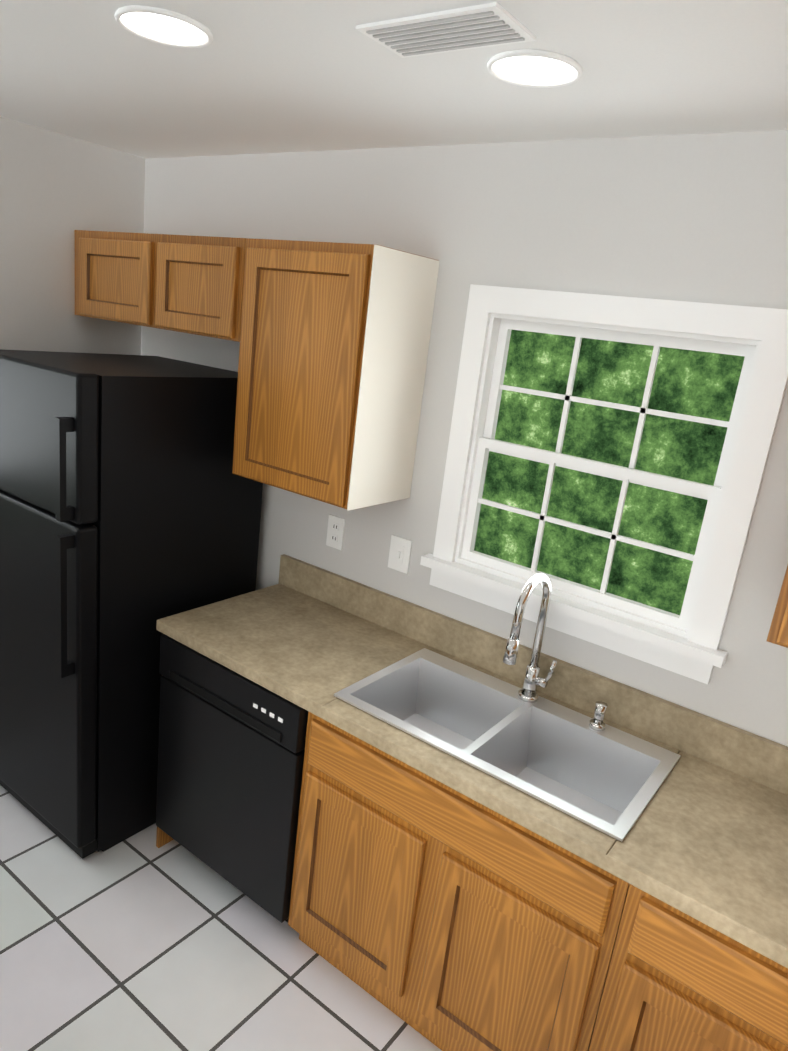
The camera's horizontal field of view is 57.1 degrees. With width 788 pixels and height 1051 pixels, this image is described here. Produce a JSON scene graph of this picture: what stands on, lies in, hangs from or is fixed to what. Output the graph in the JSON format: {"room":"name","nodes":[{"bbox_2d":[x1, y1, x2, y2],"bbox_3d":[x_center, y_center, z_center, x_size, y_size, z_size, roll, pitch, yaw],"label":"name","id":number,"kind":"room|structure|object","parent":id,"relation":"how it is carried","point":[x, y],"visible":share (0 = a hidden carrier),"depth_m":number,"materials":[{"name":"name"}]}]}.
{"room":"kitchen","nodes":[
{"label":"kitchen","id":0,"kind":"room"},
{"bbox_2d":[0,117,144,354],"bbox_3d":[-3.024,0.117,0.930,0.120,2.475,6.100,18,19,33],"label":"wall","id":1,"kind":"structure","parent":0,"point":[56,190],"depth_m":2.77,"materials":[{"name":"paint"}]},
{"bbox_2d":[0,785,441,1050],"bbox_3d":[-1.614,1.840,0.200,4.035,0.100,6.340,18,19,33],"label":"floor","id":2,"kind":"structure","parent":0,"point":[140,941],"depth_m":2.21,"materials":[{"name":"tile"}]},
{"bbox_2d":[0,349,262,858],"bbox_3d":[-1.064,0.242,2.769,0.684,1.705,0.802,18,19,33],"label":"refrigerator","id":3,"kind":"object","parent":2,"relation":"on","point":[130,509],"visible":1,"depth_m":2.44,"materials":[{"name":"black metal"}]},
{"bbox_2d":[156,634,307,922],"bbox_3d":[-0.400,0.815,2.574,0.640,0.868,0.592,18,19,33],"label":"dishwasher","id":4,"kind":"object","parent":2,"relation":"on","point":[231,748],"visible":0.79,"depth_m":2.30,"materials":[{"name":"black metal"}]},
{"bbox_2d":[156,711,629,1050],"bbox_3d":[-0.026,0.929,2.325,1.611,0.872,0.577,18,19,33],"label":"base cabinet","id":5,"kind":"object","parent":2,"relation":"on","point":[441,916],"visible":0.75,"depth_m":1.86,"materials":[{"name":"brown wood"}]},
{"bbox_2d":[156,554,787,967],"bbox_3d":[0.413,0.614,1.710,2.836,0.158,0.934,18,19,33],"label":"countertop","id":6,"kind":"structure","parent":5,"relation":"on","point":[704,840],"depth_m":1.94,"materials":[{"name":"laminate"}]},
{"bbox_2d":[334,648,680,841],"bbox_3d":[0.292,0.634,2.028,0.844,0.177,0.459,18,19,33],"label":"sink","id":7,"kind":"object","parent":6,"relation":"in","point":[609,780],"visible":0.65,"depth_m":2.06,"materials":[{"name":"silver metal"}]},
{"bbox_2d":[503,573,607,730],"bbox_3d":[0.459,0.356,1.988,0.270,0.412,0.227,18,19,33],"label":"faucet","id":8,"kind":"object","parent":6,"relation":"on","point":[531,682],"visible":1,"depth_m":2.05,"materials":[{"name":"silver metal"}]},
{"bbox_2d":[589,884,787,1050],"bbox_3d":[0.997,1.312,1.403,1.220,0.872,0.936,18,19,33],"label":"base cabinet","id":9,"kind":"object","parent":2,"relation":"on","point":[677,980],"visible":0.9,"depth_m":1.50,"materials":[{"name":"brown wood"}]},
{"bbox_2d":[0,0,787,158],"bbox_3d":[-1.315,-0.622,-0.491,4.035,0.100,6.340,18,19,33],"label":"ceiling","id":10,"kind":"structure","parent":0,"point":[266,76],"depth_m":1.63,"materials":[{"name":"paint"}]},
{"bbox_2d":[114,5,212,47],"bbox_3d":[-0.468,-1.015,1.476,0.192,0.010,0.192,18,19,33],"label":"recessed light","id":11,"kind":"object","parent":10,"relation":"in","point":[164,26],"visible":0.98,"depth_m":1.47,"materials":[{"name":"white plastic"}]},
{"bbox_2d":[356,2,535,57],"bbox_3d":[0.092,-0.903,1.330,0.300,0.009,0.150,18,19,33],"label":"ceiling vent","id":12,"kind":"object","parent":10,"relation":"in","point":[479,26],"visible":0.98,"depth_m":1.31,"materials":[{"name":"white metal"}]},
{"bbox_2d":[487,49,582,87],"bbox_3d":[0.283,-0.919,1.459,0.192,0.010,0.192,18,19,33],"label":"recessed light","id":13,"kind":"object","parent":10,"relation":"in","point":[534,68],"visible":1,"depth_m":1.45,"materials":[{"name":"white plastic"}]},
{"bbox_2d":[141,130,787,746],"bbox_3d":[0.380,0.143,2.314,4.035,2.475,0.120,18,19,33],"label":"wall","id":14,"kind":"structure","parent":0,"point":[701,218],"depth_m":2.09,"materials":[{"name":"paint"}]},
{"bbox_2d":[74,230,245,341],"bbox_3d":[-0.789,-0.897,2.708,0.972,0.319,0.328,18,19,33],"label":"upper cabinet","id":15,"kind":"object","parent":14,"relation":"attached to","point":[186,284],"visible":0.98,"depth_m":2.53,"materials":[{"name":"brown wood"}]},
{"bbox_2d":[326,514,344,549],"bbox_3d":[-0.215,0.025,2.656,0.075,0.118,0.007,18,19,33],"label":"electrical outlet","id":16,"kind":"object","parent":14,"relation":"attached to","point":[335,532],"visible":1,"depth_m":2.65,"materials":[{"name":"white plastic"}]},
{"bbox_2d":[232,238,439,510],"bbox_3d":[-0.213,-0.497,2.352,0.534,0.760,0.328,18,19,33],"label":"upper cabinet","id":17,"kind":"object","parent":14,"relation":"attached to","point":[334,346],"visible":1,"depth_m":2.20,"materials":[{"name":"brown wood"}]},
{"bbox_2d":[388,535,411,573],"bbox_3d":[0.018,0.100,2.492,0.085,0.118,0.012,18,19,33],"label":"light switch","id":18,"kind":"object","parent":14,"relation":"attached to","point":[399,554],"visible":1,"depth_m":2.49,"materials":[{"name":"white plastic"}]},
{"bbox_2d":[420,284,787,683],"bbox_3d":[0.549,-0.153,2.069,0.952,0.962,0.120,18,19,33],"label":"window","id":19,"kind":"structure","parent":14,"relation":"in","point":[685,642],"depth_m":2.01,"materials":[{"name":"white wood"}]},
{"bbox_2d":[767,565,787,647],"bbox_3d":[1.373,0.003,1.257,1.117,0.760,0.328,18,19,33],"label":"upper cabinet","id":20,"kind":"object","parent":14,"relation":"attached to","point":[778,633],"visible":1,"depth_m":1.52,"materials":[{"name":"brown wood"}]},
{"label":"outside","id":21,"kind":"structure","parent":0,"visible":0},
{"bbox_2d":[474,330,744,614],"bbox_3d":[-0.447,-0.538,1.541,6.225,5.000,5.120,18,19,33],"label":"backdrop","id":22,"kind":"structure","parent":21,"point":[696,383],"depth_m":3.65,"materials":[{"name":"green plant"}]}
]}

